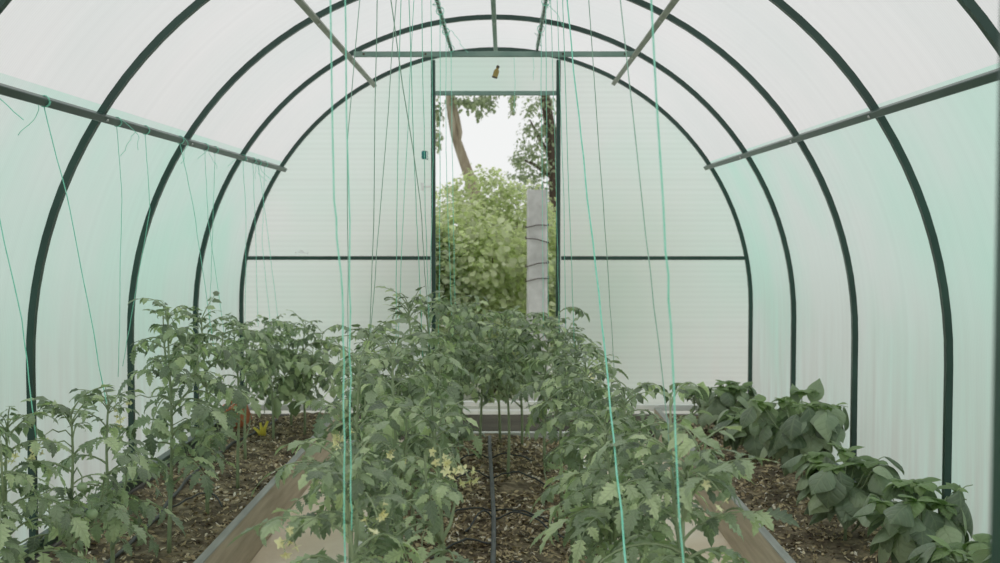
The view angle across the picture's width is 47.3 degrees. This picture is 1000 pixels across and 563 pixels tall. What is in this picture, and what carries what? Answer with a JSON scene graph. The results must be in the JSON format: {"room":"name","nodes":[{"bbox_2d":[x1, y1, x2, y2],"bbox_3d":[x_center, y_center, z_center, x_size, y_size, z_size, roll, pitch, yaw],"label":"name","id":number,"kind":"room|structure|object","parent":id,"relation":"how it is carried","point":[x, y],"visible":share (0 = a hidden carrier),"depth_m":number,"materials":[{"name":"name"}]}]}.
{"room":"greenhouse","nodes":[
{"label":"greenhouse","id":0,"kind":"room"},
{"bbox_2d":[0,73,280,558],"bbox_3d":[-1.422,0.149,3.740,0.259,1.448,6.050,0,2,0],"label":"wall","id":1,"kind":"structure","parent":0,"point":[30,175],"depth_m":4.23,"materials":[{"name":"white"}]},
{"bbox_2d":[3,420,221,561],"bbox_3d":[-1.534,0.873,3.767,0.040,0.040,5.970,0,2,0],"label":"baseboard","id":2,"kind":"structure","parent":1,"relation":"attached to","point":[166,455],"depth_m":4.68,"materials":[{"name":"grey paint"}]},
{"bbox_2d":[26,0,952,537],"bbox_3d":[-0.036,-0.181,3.716,3.022,2.111,0.022,0,2,0],"label":"steel arch","id":3,"kind":"object","parent":2,"relation":"on","point":[196,5],"visible":0.94,"depth_m":3.71,"materials":[{"name":"green paint"}]},
{"bbox_2d":[0,83,286,171],"bbox_3d":[-1.274,-0.527,3.720,0.031,0.031,5.970,0,2,0],"label":"roof rail","id":4,"kind":"object","parent":3,"relation":"attached to","point":[6,90],"visible":1,"depth_m":3.73,"materials":[{"name":"metal"}]},
{"bbox_2d":[0,99,35,439],"bbox_3d":[-1.214,-0.057,2.779,0.162,0.890,0.016,0,2,-2],"label":"twine","id":5,"kind":"object","parent":4,"relation":"hanging from","point":[0,99],"visible":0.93,"depth_m":2.78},
{"bbox_2d":[18,95,106,403],"bbox_3d":[-1.233,-0.087,3.215,0.245,0.868,0.016,0,2,3],"label":"twine","id":6,"kind":"object","parent":4,"relation":"hanging from","point":[43,95],"visible":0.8,"depth_m":3.21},
{"bbox_2d":[113,117,138,374],"bbox_3d":[-1.243,-0.114,3.814,0.095,0.867,0.016,0,2,6],"label":"twine","id":7,"kind":"object","parent":4,"relation":"hanging from","point":[117,117],"visible":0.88,"depth_m":3.81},
{"bbox_2d":[120,125,149,365],"bbox_3d":[-1.310,-0.126,4.112,0.110,0.867,0.015,0,2,-4],"label":"twine","id":8,"kind":"object","parent":4,"relation":"hanging from","point":[144,125],"visible":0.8,"depth_m":4.11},
{"bbox_2d":[178,136,213,345],"bbox_3d":[-1.213,-0.146,4.553,0.149,0.867,0.019,0,2,0],"label":"twine","id":9,"kind":"object","parent":4,"relation":"hanging from","point":[181,136],"visible":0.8,"depth_m":4.55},
{"bbox_2d":[294,0,376,87],"bbox_3d":[-0.746,-1.018,3.697,0.031,0.031,5.970,0,2,0],"label":"roof rail","id":10,"kind":"object","parent":3,"relation":"attached to","point":[303,5],"visible":0.98,"depth_m":4.99,"materials":[{"name":"metal"}]},
{"bbox_2d":[491,0,497,50],"bbox_3d":[-0.036,-1.198,3.687,0.022,0.026,5.970,0,2,0],"label":"roof rail","id":11,"kind":"object","parent":3,"relation":"attached to","point":[493,2],"visible":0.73,"depth_m":5.69,"materials":[{"name":"metal"}]},
{"bbox_2d":[703,68,998,169],"bbox_3d":[1.195,-0.537,3.711,0.031,0.031,5.970,0,2,0],"label":"roof rail","id":12,"kind":"object","parent":3,"relation":"attached to","point":[991,76],"visible":1,"depth_m":3.55,"materials":[{"name":"metal"}]},
{"bbox_3d":[-0.036,-1.040,3.664,1.393,0.026,0.026,0,2,0],"label":"crossbar","id":13,"kind":"object","parent":3,"relation":"attached to","visible":0},
{"bbox_2d":[536,0,547,50],"bbox_3d":[0.174,-1.043,3.277,0.012,0.012,4.840,0,2,0],"label":"roof rail","id":14,"kind":"object","parent":13,"relation":"attached to","point":[543,11],"visible":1,"depth_m":4.92,"materials":[{"name":"metal"}]},
{"bbox_2d":[537,26,544,339],"bbox_3d":[0.181,-0.437,5.098,0.035,1.402,0.016,0,2,0],"label":"twine","id":15,"kind":"object","parent":14,"relation":"hanging from","point":[538,26],"visible":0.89,"depth_m":5.10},
{"bbox_2d":[541,0,562,319],"bbox_3d":[0.205,-0.426,4.847,0.084,1.402,0.714,0,2,0],"label":"twine","id":16,"kind":"object","parent":14,"relation":"hanging from","point":[549,0],"visible":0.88,"depth_m":4.64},
{"bbox_2d":[550,0,559,326],"bbox_3d":[0.210,-0.411,4.523,0.035,1.402,0.865,0,2,4],"label":"twine","id":17,"kind":"object","parent":14,"relation":"hanging from","point":[550,0],"visible":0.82,"depth_m":4.40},
{"bbox_2d":[557,3,565,324],"bbox_3d":[0.212,-0.393,4.100,0.035,1.402,0.878,0,2,5],"label":"twine","id":18,"kind":"object","parent":14,"relation":"hanging from","point":[557,3],"visible":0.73,"depth_m":4.06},
{"bbox_2d":[562,0,574,345],"bbox_3d":[0.239,-0.384,3.878,0.145,1.402,1.162,1,3,12],"label":"twine","id":19,"kind":"object","parent":14,"relation":"hanging from","point":[562,0],"visible":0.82,"depth_m":3.84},
{"bbox_2d":[566,0,626,562],"bbox_3d":[0.203,-0.284,2.570,0.049,1.489,1.661,0,2,-1],"label":"twine","id":20,"kind":"object","parent":14,"relation":"hanging from","point":[616,469],"visible":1,"depth_m":2.50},
{"bbox_2d":[588,0,613,364],"bbox_3d":[0.278,-0.357,3.277,0.035,1.402,1.425,0,3,9],"label":"twine","id":21,"kind":"object","parent":14,"relation":"hanging from","point":[588,0],"visible":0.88,"depth_m":3.24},
{"bbox_2d":[620,0,674,482],"bbox_3d":[0.243,-0.309,2.150,0.180,1.401,0.015,0,2,0],"label":"twine","id":22,"kind":"object","parent":14,"relation":"hanging from","point":[620,0],"visible":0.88,"depth_m":2.16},
{"bbox_2d":[650,0,683,562],"bbox_3d":[0.218,-0.024,1.582,0.135,1.922,0.016,0,2,0],"label":"twine","id":23,"kind":"object","parent":14,"relation":"hanging from","point":[650,0],"visible":1,"depth_m":1.58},
{"bbox_2d":[611,0,678,85],"bbox_3d":[0.654,-1.028,3.692,0.031,0.031,5.970,0,2,0],"label":"roof rail","id":24,"kind":"object","parent":13,"relation":"attached to","point":[672,3],"visible":1,"depth_m":5.07,"materials":[{"name":"metal"}]},
{"bbox_2d":[193,14,795,426],"bbox_3d":[-0.029,-0.268,5.714,3.022,2.111,0.022,0,2,0],"label":"steel arch","id":25,"kind":"object","parent":2,"relation":"on","point":[644,57],"visible":0.91,"depth_m":5.68,"materials":[{"name":"green paint"}]},
{"bbox_2d":[354,51,633,56],"bbox_3d":[-0.029,-1.126,5.662,1.393,0.026,0.026,0,2,0],"label":"crossbar","id":26,"kind":"object","parent":25,"relation":"attached to","point":[358,53],"visible":0.83,"depth_m":5.65,"materials":[{"name":"green paint"}]},
{"bbox_2d":[435,0,452,50],"bbox_3d":[-0.249,-1.043,3.279,0.012,0.012,4.840,0,2,0],"label":"roof rail","id":27,"kind":"object","parent":26,"relation":"on","point":[437,2],"visible":0.9,"depth_m":4.95,"materials":[{"name":"metal"}]},
{"bbox_2d":[330,0,345,562],"bbox_3d":[-0.238,-0.029,1.683,0.069,1.921,0.017,0,2,0],"label":"twine","id":28,"kind":"object","parent":27,"relation":"hanging from","point":[330,0],"visible":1,"depth_m":1.68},
{"bbox_2d":[344,0,352,530],"bbox_3d":[-0.255,-0.295,1.832,0.034,1.401,0.015,0,2,0],"label":"twine","id":29,"kind":"object","parent":27,"relation":"hanging from","point":[344,0],"visible":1,"depth_m":1.84,"materials":[{"name":"fabric"}]},
{"bbox_2d":[347,0,359,405],"bbox_3d":[-0.354,-0.335,2.757,0.054,1.402,0.820,-1,3,-13],"label":"twine","id":30,"kind":"object","parent":27,"relation":"hanging from","point":[359,0],"visible":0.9,"depth_m":2.72,"materials":[{"name":"fabric"}]},
{"bbox_2d":[369,0,377,357],"bbox_3d":[-0.372,-0.357,3.272,0.085,1.402,1.700,0,3,-10],"label":"twine","id":31,"kind":"object","parent":27,"relation":"hanging from","point":[377,0],"visible":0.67,"depth_m":3.18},
{"bbox_2d":[368,0,396,361],"bbox_3d":[-0.352,-0.369,3.539,0.035,1.402,1.058,0,3,-11],"label":"twine","id":32,"kind":"object","parent":27,"relation":"hanging from","point":[396,0],"visible":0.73,"depth_m":3.50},
{"bbox_2d":[395,4,400,367],"bbox_3d":[-0.326,-0.367,3.511,0.050,1.402,1.071,0,3,-7],"label":"twine","id":33,"kind":"object","parent":27,"relation":"hanging from","point":[400,4],"visible":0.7,"depth_m":3.49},
{"bbox_2d":[397,1,413,365],"bbox_3d":[-0.302,-0.380,3.788,0.035,1.402,0.664,0,3,-9],"label":"twine","id":34,"kind":"object","parent":27,"relation":"hanging from","point":[413,1],"visible":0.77,"depth_m":3.77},
{"bbox_2d":[390,0,430,352],"bbox_3d":[-0.252,-0.353,3.180,0.049,1.402,2.553,0,2,0],"label":"twine","id":35,"kind":"object","parent":27,"relation":"hanging from","point":[390,0],"visible":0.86,"depth_m":3.02,"materials":[{"name":"fabric"}]},
{"bbox_2d":[409,3,422,355],"bbox_3d":[-0.261,-0.374,3.650,0.034,1.402,1.215,0,2,-1],"label":"twine","id":36,"kind":"object","parent":27,"relation":"hanging from","point":[409,3],"visible":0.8,"depth_m":3.56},
{"bbox_2d":[428,21,432,345],"bbox_3d":[-0.259,-0.403,4.333,0.035,1.402,0.504,0,2,-3],"label":"twine","id":37,"kind":"object","parent":27,"relation":"hanging from","point":[431,21],"visible":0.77,"depth_m":4.27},
{"bbox_2d":[436,8,443,343],"bbox_3d":[-0.247,-0.424,4.801,0.035,1.402,0.240,0,2,-1],"label":"twine","id":38,"kind":"object","parent":27,"relation":"hanging from","point":[437,8],"visible":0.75,"depth_m":4.84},
{"bbox_2d":[443,28,464,313],"bbox_3d":[-0.201,-0.440,5.169,0.117,1.402,0.015,0,2,0],"label":"twine","id":39,"kind":"object","parent":27,"relation":"hanging from","point":[447,28],"visible":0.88,"depth_m":5.17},
{"bbox_2d":[239,47,752,391],"bbox_3d":[-0.025,-0.311,6.713,3.022,2.111,0.022,0,2,0],"label":"steel arch","id":40,"kind":"object","parent":2,"relation":"on","point":[324,115],"visible":0.83,"depth_m":6.69,"materials":[{"name":"green paint"}]},
{"bbox_2d":[0,0,998,54],"bbox_3d":[-0.040,-0.138,2.717,3.022,2.111,0.022,0,2,0],"label":"steel arch","id":41,"kind":"object","parent":2,"relation":"on","point":[971,7],"visible":1,"depth_m":2.68,"materials":[{"name":"green paint"}]},
{"bbox_2d":[25,427,221,562],"bbox_3d":[-1.536,0.983,3.772,0.050,0.170,5.940,0,2,0],"label":"trim","id":42,"kind":"structure","parent":1,"relation":"attached to","point":[141,485],"depth_m":4.67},
{"bbox_2d":[250,440,739,562],"bbox_3d":[-0.037,1.072,3.560,3.040,0.009,6.420,0,2,0],"label":"floor","id":43,"kind":"structure","parent":0,"point":[311,544],"depth_m":4.50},
{"bbox_2d":[36,412,340,562],"bbox_3d":[-1.216,0.955,3.990,0.582,0.196,5.482,0,2,0],"label":"raised bed","id":44,"kind":"object","parent":43,"relation":"on","point":[245,548],"visible":0.58,"depth_m":4.46,"materials":[{"name":"soil"}]},
{"bbox_2d":[0,406,96,562],"bbox_3d":[-1.167,0.627,2.679,0.491,0.680,0.433,0,2,0],"label":"plant","id":45,"kind":"object","parent":44,"relation":"on","point":[59,526],"visible":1,"depth_m":2.70,"materials":[{"name":"green plant"}]},
{"bbox_2d":[0,384,158,562],"bbox_3d":[-1.117,0.608,2.988,0.418,0.695,0.367,0,2,0],"label":"plant","id":46,"kind":"object","parent":44,"relation":"on","point":[116,526],"visible":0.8,"depth_m":2.95,"materials":[{"name":"green plant"}]},
{"bbox_2d":[45,384,185,562],"bbox_3d":[-1.082,0.621,3.273,0.405,0.632,0.333,1,3,23],"label":"plant","id":47,"kind":"object","parent":44,"relation":"on","point":[126,457],"visible":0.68,"depth_m":3.24,"materials":[{"name":"green plant"}]},
{"bbox_2d":[113,298,242,552],"bbox_3d":[-1.068,0.480,3.793,0.424,0.858,0.443,0,2,0],"label":"plant","id":48,"kind":"object","parent":44,"relation":"on","point":[199,414],"visible":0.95,"depth_m":3.74,"materials":[{"name":"green plant"}]},
{"bbox_2d":[52,413,319,562],"bbox_3d":[-1.225,0.854,4.846,0.539,0.051,3.622,0,2,0],"label":"mulch","id":49,"kind":"object","parent":44,"relation":"on","point":[209,542],"visible":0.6,"depth_m":4.66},
{"bbox_2d":[104,418,276,562],"bbox_3d":[-1.304,0.870,4.346,0.114,0.037,4.202,0,2,0],"label":"hose","id":50,"kind":"object","parent":44,"relation":"on","point":[179,489],"visible":0.59,"depth_m":4.62,"materials":[{"name":"rubber"}]},
{"bbox_2d":[145,291,271,513],"bbox_3d":[-1.091,0.462,4.233,0.428,0.842,0.447,1,3,28],"label":"plant","id":51,"kind":"object","parent":44,"relation":"on","point":[237,394],"visible":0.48,"depth_m":4.21,"materials":[{"name":"green plant"}]},
{"bbox_2d":[192,313,272,488],"bbox_3d":[-1.075,0.499,4.785,0.352,0.755,0.358,2,3,45],"label":"plant","id":52,"kind":"object","parent":44,"relation":"on","point":[263,375],"visible":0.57,"depth_m":4.74,"materials":[{"name":"green plant"}]},
{"bbox_2d":[223,401,251,428],"bbox_3d":[-1.442,0.713,6.217,0.179,0.179,0.163,0,2,0],"label":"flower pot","id":53,"kind":"object","parent":44,"relation":"on","point":[248,413],"visible":0.3,"depth_m":6.19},
{"bbox_2d":[212,316,293,459],"bbox_3d":[-1.159,0.506,5.407,0.290,0.691,0.443,1,3,22],"label":"plant","id":54,"kind":"object","parent":44,"relation":"on","point":[269,354],"visible":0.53,"depth_m":5.39,"materials":[{"name":"green plant"}]},
{"bbox_2d":[235,314,326,439],"bbox_3d":[-1.122,0.499,5.885,0.486,0.661,0.528,0,2,0],"label":"plant","id":55,"kind":"object","parent":44,"relation":"on","point":[287,362],"visible":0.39,"depth_m":5.87,"materials":[{"name":"green plant"}]},
{"bbox_2d":[251,323,338,424],"bbox_3d":[-1.143,0.521,6.341,0.529,0.593,0.458,0,2,0],"label":"plant","id":56,"kind":"object","parent":44,"relation":"on","point":[293,411],"visible":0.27,"depth_m":6.27,"materials":[{"name":"green plant"}]},
{"bbox_2d":[268,310,352,434],"bbox_3d":[-1.022,0.483,6.030,0.494,0.676,0.367,0,2,0],"label":"plant","id":57,"kind":"object","parent":44,"relation":"on","point":[296,373],"visible":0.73,"depth_m":5.97,"materials":[{"name":"green plant"}]},
{"bbox_2d":[347,431,608,562],"bbox_3d":[-0.052,0.971,3.592,0.856,0.199,4.694,0,2,0],"label":"raised bed","id":58,"kind":"object","parent":43,"relation":"on","point":[511,485],"visible":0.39,"depth_m":4.37,"materials":[{"name":"soil"},{"name":"brown wood"},{"name":"grey metal"}]},
{"bbox_2d":[226,421,424,562],"bbox_3d":[-0.254,0.618,1.975,0.380,0.731,0.375,2,3,43],"label":"plant","id":59,"kind":"object","parent":58,"relation":"on","point":[296,526],"visible":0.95,"depth_m":1.96,"materials":[{"name":"green plant"}]},
{"bbox_2d":[251,331,414,562],"bbox_3d":[-0.370,0.539,2.689,0.409,0.840,0.352,1,3,15],"label":"plant","id":60,"kind":"object","parent":58,"relation":"on","point":[283,473],"visible":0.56,"depth_m":2.64,"materials":[{"name":"green plant"}]},
{"bbox_2d":[304,318,432,562],"bbox_3d":[-0.415,0.532,3.591,0.410,0.832,0.445,0,2,0],"label":"plant","id":61,"kind":"object","parent":58,"relation":"on","point":[370,396],"visible":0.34,"depth_m":3.59,"materials":[{"name":"green plant"}]},
{"bbox_2d":[324,321,441,468],"bbox_3d":[-0.469,0.522,4.471,0.452,0.763,0.450,-1,3,-23],"label":"plant","id":62,"kind":"object","parent":58,"relation":"on","point":[353,368],"visible":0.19,"depth_m":4.40,"materials":[{"name":"green plant"}]},
{"bbox_2d":[332,332,478,557],"bbox_3d":[-0.242,0.537,2.949,0.374,0.801,0.402,0,2,0],"label":"plant","id":63,"kind":"object","parent":58,"relation":"on","point":[402,423],"visible":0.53,"depth_m":2.94,"materials":[{"name":"green plant"}]},
{"bbox_2d":[342,286,474,540],"bbox_3d":[-0.309,0.460,3.936,0.456,0.901,0.419,0,2,0],"label":"plant","id":64,"kind":"object","parent":58,"relation":"on","point":[433,341],"visible":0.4,"depth_m":3.90,"materials":[{"name":"green plant"}]},
{"bbox_2d":[367,391,485,562],"bbox_3d":[-0.145,0.583,2.339,0.259,0.735,0.362,0,2,0],"label":"plant","id":65,"kind":"object","parent":58,"relation":"on","point":[420,498],"visible":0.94,"depth_m":2.30,"materials":[{"name":"green plant"}]},
{"bbox_2d":[390,295,488,499],"bbox_3d":[-0.258,0.467,4.509,0.398,0.820,0.456,0,3,9],"label":"plant","id":66,"kind":"object","parent":58,"relation":"on","point":[443,309],"visible":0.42,"depth_m":4.47,"materials":[{"name":"green plant"}]},
{"bbox_2d":[422,27,429,329],"bbox_3d":[-0.272,-0.393,4.091,0.079,1.402,0.962,0,2,-6],"label":"twine","id":67,"kind":"object","parent":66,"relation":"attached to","point":[422,27],"visible":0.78,"depth_m":4.03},
{"bbox_2d":[405,297,509,467],"bbox_3d":[-0.232,0.454,5.044,0.474,0.782,0.362,-2,3,-36],"label":"plant","id":68,"kind":"object","parent":58,"relation":"on","point":[459,353],"visible":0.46,"depth_m":5.00,"materials":[{"name":"green plant"}]},
{"bbox_2d":[425,300,511,448],"bbox_3d":[-0.168,0.462,5.569,0.461,0.744,0.390,0,2,0],"label":"plant","id":69,"kind":"object","parent":58,"relation":"on","point":[461,398],"visible":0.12,"depth_m":5.50,"materials":[{"name":"green plant"}]},
{"bbox_2d":[441,306,527,458],"bbox_3d":[-0.080,0.473,5.279,0.418,0.725,0.437,0,2,0],"label":"plant","id":70,"kind":"object","parent":58,"relation":"on","point":[471,363],"visible":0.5,"depth_m":5.26,"materials":[{"name":"green plant"}]},
{"bbox_2d":[378,434,599,562],"bbox_3d":[-0.050,0.878,4.242,0.795,0.087,3.225,0,2,0],"label":"mulch","id":71,"kind":"object","parent":58,"relation":"on","point":[530,531],"visible":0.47,"depth_m":4.35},
{"bbox_2d":[430,435,563,562],"bbox_3d":[-0.015,0.872,3.591,0.506,0.076,4.301,0,2,0],"label":"hose","id":72,"kind":"object","parent":71,"relation":"on","point":[493,510],"visible":0.8,"depth_m":4.18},
{"bbox_2d":[452,324,556,476],"bbox_3d":[0.050,0.515,4.866,0.363,0.665,0.439,2,3,37],"label":"plant","id":73,"kind":"object","parent":58,"relation":"on","point":[505,379],"visible":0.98,"depth_m":4.85,"materials":[{"name":"green plant"}]},
{"bbox_2d":[478,306,539,439],"bbox_3d":[0.023,0.462,5.738,0.344,0.687,0.273,-2,3,-39],"label":"plant","id":74,"kind":"object","parent":58,"relation":"on","point":[516,307],"visible":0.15,"depth_m":5.72,"materials":[{"name":"green plant"}]},
{"bbox_2d":[479,307,556,444],"bbox_3d":[0.086,0.471,5.666,0.417,0.694,0.470,0,3,11],"label":"plant","id":75,"kind":"object","parent":58,"relation":"on","point":[489,393],"visible":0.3,"depth_m":5.62,"materials":[{"name":"green plant"}]},
{"bbox_2d":[499,307,599,467],"bbox_3d":[0.222,0.481,5.157,0.449,0.725,0.480,0,2,0],"label":"plant","id":76,"kind":"object","parent":58,"relation":"on","point":[537,343],"visible":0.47,"depth_m":5.13,"materials":[{"name":"green plant"}]},
{"bbox_2d":[517,318,619,501],"bbox_3d":[0.283,0.512,4.557,0.443,0.738,0.488,0,2,0],"label":"plant","id":77,"kind":"object","parent":58,"relation":"on","point":[553,433],"visible":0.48,"depth_m":4.50,"materials":[{"name":"green plant"}]},
{"bbox_2d":[511,336,628,516],"bbox_3d":[0.251,0.557,3.915,0.431,0.729,0.397,0,2,0],"label":"plant","id":78,"kind":"object","parent":58,"relation":"on","point":[565,403],"visible":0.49,"depth_m":3.90,"materials":[{"name":"green plant"}]},
{"bbox_2d":[531,354,639,512],"bbox_3d":[0.264,0.571,3.393,0.358,0.726,0.426,0,2,0],"label":"plant","id":79,"kind":"object","parent":58,"relation":"on","point":[570,459],"visible":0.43,"depth_m":3.37,"materials":[{"name":"green plant"}]},
{"bbox_2d":[530,373,683,560],"bbox_3d":[0.291,0.606,3.051,0.422,0.716,0.390,0,2,0],"label":"plant","id":80,"kind":"object","parent":58,"relation":"on","point":[649,387],"visible":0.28,"depth_m":3.01,"materials":[{"name":"green plant"}]},
{"bbox_2d":[530,406,708,562],"bbox_3d":[0.254,0.621,2.474,0.377,0.724,0.345,0,2,0],"label":"plant","id":81,"kind":"object","parent":58,"relation":"on","point":[578,551],"visible":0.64,"depth_m":2.46,"materials":[{"name":"green plant"}]},
{"bbox_2d":[540,410,755,562],"bbox_3d":[0.346,0.695,2.552,0.461,0.827,0.442,1,3,13],"label":"plant","id":82,"kind":"object","parent":58,"relation":"in","point":[640,471],"visible":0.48,"depth_m":2.49,"materials":[{"name":"green plant"}]},
{"bbox_2d":[587,382,799,562],"bbox_3d":[0.332,0.638,2.091,0.503,0.858,0.533,0,2,0],"label":"plant","id":83,"kind":"object","parent":58,"relation":"on","point":[708,471],"visible":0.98,"depth_m":2.07,"materials":[{"name":"green plant"}]},
{"bbox_2d":[654,407,891,562],"bbox_3d":[1.166,0.956,3.981,0.542,0.196,5.482,0,2,0],"label":"raised bed","id":84,"kind":"object","parent":43,"relation":"on","point":[764,547],"visible":0.34,"depth_m":4.17,"materials":[{"name":"soil"}]},
{"bbox_2d":[676,389,700,433],"bbox_3d":[1.023,0.695,6.123,0.210,0.238,0.214,-2,3,-38],"label":"plant","id":85,"kind":"object","parent":84,"relation":"on","point":[690,395],"visible":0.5,"depth_m":6.11,"materials":[{"name":"green plant"}]},
{"bbox_2d":[686,380,757,434],"bbox_3d":[1.188,0.670,6.038,0.328,0.300,0.403,-1,3,-22],"label":"plant","id":86,"kind":"object","parent":84,"relation":"on","point":[727,396],"visible":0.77,"depth_m":5.95,"materials":[{"name":"green plant"}]},
{"bbox_2d":[712,407,763,459],"bbox_3d":[1.178,0.718,5.395,0.381,0.264,0.322,0,2,0],"label":"plant","id":87,"kind":"object","parent":84,"relation":"on","point":[748,437],"visible":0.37,"depth_m":5.32,"materials":[{"name":"green plant"}]},
{"bbox_2d":[668,415,891,562],"bbox_3d":[1.180,0.868,4.638,0.502,0.045,4.018,0,2,0],"label":"mulch","id":88,"kind":"object","parent":84,"relation":"on","point":[768,504],"visible":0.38,"depth_m":4.44,"materials":[{"name":"wood"}]},
{"bbox_2d":[740,378,848,492],"bbox_3d":[1.187,0.635,4.632,0.433,0.484,0.473,0,2,0],"label":"plant","id":89,"kind":"object","parent":84,"relation":"on","point":[791,430],"visible":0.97,"depth_m":4.55,"materials":[{"name":"green plant"}]},
{"bbox_2d":[780,443,903,540],"bbox_3d":[1.208,0.739,3.957,0.352,0.355,0.392,-1,3,-15],"label":"plant","id":90,"kind":"object","parent":84,"relation":"on","point":[829,494],"visible":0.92,"depth_m":3.90,"materials":[{"name":"green plant"}]},
{"bbox_2d":[852,477,972,562],"bbox_3d":[1.233,0.768,3.477,0.362,0.336,0.385,0,2,0],"label":"plant","id":91,"kind":"object","parent":84,"relation":"on","point":[907,522],"visible":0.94,"depth_m":3.38,"materials":[{"name":"green plant"}]},
{"bbox_2d":[907,533,989,562],"bbox_3d":[1.259,0.803,2.991,0.366,0.282,0.299,1,3,26],"label":"plant","id":92,"kind":"object","parent":84,"relation":"on","point":[926,553],"visible":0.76,"depth_m":2.98,"materials":[{"name":"green plant"}]},
{"bbox_2d":[972,548,989,562],"bbox_3d":[1.183,0.749,2.559,0.336,0.432,0.383,0,2,0],"label":"plant","id":93,"kind":"object","parent":84,"relation":"on","point":[982,555],"visible":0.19,"depth_m":2.71,"materials":[{"name":"green plant"}]},
{"bbox_2d":[990,32,999,562],"bbox_3d":[-0.047,0.082,0.724,0.778,2.224,0.026,0,2,0],"label":"door frame","id":94,"kind":"structure","parent":43,"relation":"on","point":[995,461],"depth_m":0.73,"materials":[{"name":"green paint"}]},
{"bbox_2d":[244,57,747,403],"bbox_3d":[-0.025,-0.313,6.733,3.024,2.112,0.001,0,2,0],"label":"wall","id":95,"kind":"structure","parent":0,"point":[708,299],"depth_m":6.73,"materials":[{"name":"white"}]},
{"bbox_2d":[247,256,429,259],"bbox_3d":[-0.956,-0.138,6.724,1.094,0.022,0.022,0,2,0],"label":"wall rail","id":96,"kind":"object","parent":95,"relation":"attached to","point":[248,257],"visible":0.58,"depth_m":6.71,"materials":[{"name":"metal"}]},
{"bbox_2d":[247,404,698,410],"bbox_3d":[-0.025,0.743,6.755,2.965,0.035,0.030,0,2,0],"label":"baseboard","id":97,"kind":"structure","parent":95,"relation":"attached to","point":[679,407],"depth_m":6.74,"materials":[{"name":"white plastic"}]},
{"bbox_2d":[268,414,697,439],"bbox_3d":[-0.025,0.863,6.764,3.040,0.155,0.050,0,2,0],"label":"trim","id":98,"kind":"structure","parent":95,"relation":"attached to","point":[489,422],"depth_m":6.74,"materials":[{"name":"wood"}]},
{"bbox_2d":[421,60,560,414],"bbox_3d":[-0.053,-0.254,6.713,0.814,2.078,0.055,0,2,0],"label":"door frame","id":99,"kind":"structure","parent":95,"relation":"attached to","point":[557,93],"depth_m":6.69,"materials":[{"name":"green paint"}]},
{"bbox_2d":[561,256,744,259],"bbox_3d":[0.906,-0.138,6.717,1.094,0.022,0.022,0,2,0],"label":"wall rail","id":100,"kind":"object","parent":95,"relation":"attached to","point":[562,257],"visible":1,"depth_m":6.71,"materials":[{"name":"metal"}]},
{"bbox_2d":[0,0,999,161],"bbox_3d":[-0.036,-0.907,3.689,2.514,0.668,6.050,0,2,0],"label":"ceiling","id":101,"kind":"structure","parent":0,"point":[82,49],"depth_m":4.37,"materials":[{"name":"white"}]},
{"bbox_2d":[710,63,998,540],"bbox_3d":[1.350,0.150,3.730,0.259,1.448,6.050,0,2,0],"label":"wall","id":102,"kind":"structure","parent":0,"point":[949,143],"depth_m":4.17,"materials":[{"name":"white"}]},
{"label":"outside","id":103,"kind":"structure","parent":0,"visible":0},
{"bbox_2d":[250,325,697,413],"bbox_3d":[0.082,-0.270,35.021,120.000,0.001,110.000,0,2,0],"label":"ground","id":104,"kind":"structure","parent":103,"point":[468,397],"depth_m":8.07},
{"bbox_2d":[436,226,482,374],"bbox_3d":[-0.604,0.203,8.470,1.049,1.364,1.128,-1,3,-16],"label":"bush","id":105,"kind":"object","parent":104,"relation":"on","point":[444,282],"visible":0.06,"depth_m":8.41,"materials":[{"name":"green plant"}]},
{"bbox_2d":[436,184,508,319],"bbox_3d":[-0.835,-0.133,12.242,2.103,1.770,1.948,0,2,0],"label":"shrub","id":106,"kind":"object","parent":104,"relation":"on","point":[447,188],"visible":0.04,"depth_m":12.02,"materials":[{"name":"green plant"}]},
{"bbox_2d":[435,95,519,200],"bbox_3d":[-0.529,-1.744,13.973,2.078,4.792,0.799,0,2,0],"label":"slender tree","id":107,"kind":"object","parent":104,"relation":"on","point":[454,122],"visible":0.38,"depth_m":13.89,"materials":[{"name":"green plant"}]},
{"bbox_2d":[436,200,555,394],"bbox_3d":[-0.108,0.143,8.829,1.082,1.530,1.211,0,2,4],"label":"bush","id":108,"kind":"object","parent":104,"relation":"on","point":[502,278],"visible":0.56,"depth_m":8.45,"materials":[{"name":"green plant"}]},
{"bbox_2d":[443,163,555,325],"bbox_3d":[0.169,-0.302,12.805,1.849,2.001,1.783,0,3,-11],"label":"shrub","id":109,"kind":"object","parent":104,"relation":"on","point":[503,200],"visible":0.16,"depth_m":12.30,"materials":[{"name":"green plant"}]},
{"bbox_2d":[507,96,555,220],"bbox_3d":[0.585,-1.944,15.914,1.305,5.019,1.074,0,2,4],"label":"dense tree","id":110,"kind":"object","parent":104,"relation":"on","point":[549,148],"visible":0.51,"depth_m":15.85,"materials":[{"name":"green plant"}]},
{"bbox_2d":[514,252,555,364],"bbox_3d":[0.636,0.202,9.500,1.501,1.279,1.017,1,3,12],"label":"bush","id":111,"kind":"object","parent":104,"relation":"on","point":[553,260],"visible":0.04,"depth_m":9.22,"materials":[{"name":"green plant"}]},
{"bbox_2d":[525,190,548,400],"bbox_3d":[0.269,0.111,8.312,0.174,1.549,0.174,0,2,0],"label":"concrete post","id":112,"kind":"object","parent":104,"relation":"on","point":[537,263],"visible":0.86,"depth_m":8.23,"materials":[{"name":"concrete"}]},
{"bbox_3d":[1.462,0.873,3.756,0.040,0.040,5.970,0,2,0],"label":"baseboard","id":113,"kind":"structure","parent":0,"visible":0},
{"bbox_2d":[127,0,857,465],"bbox_3d":[-0.032,-0.225,4.715,3.022,2.111,0.022,0,2,0],"label":"steel arch","id":114,"kind":"object","parent":113,"relation":"on","point":[837,222],"visible":0.9,"depth_m":4.70,"materials":[{"name":"green paint"}]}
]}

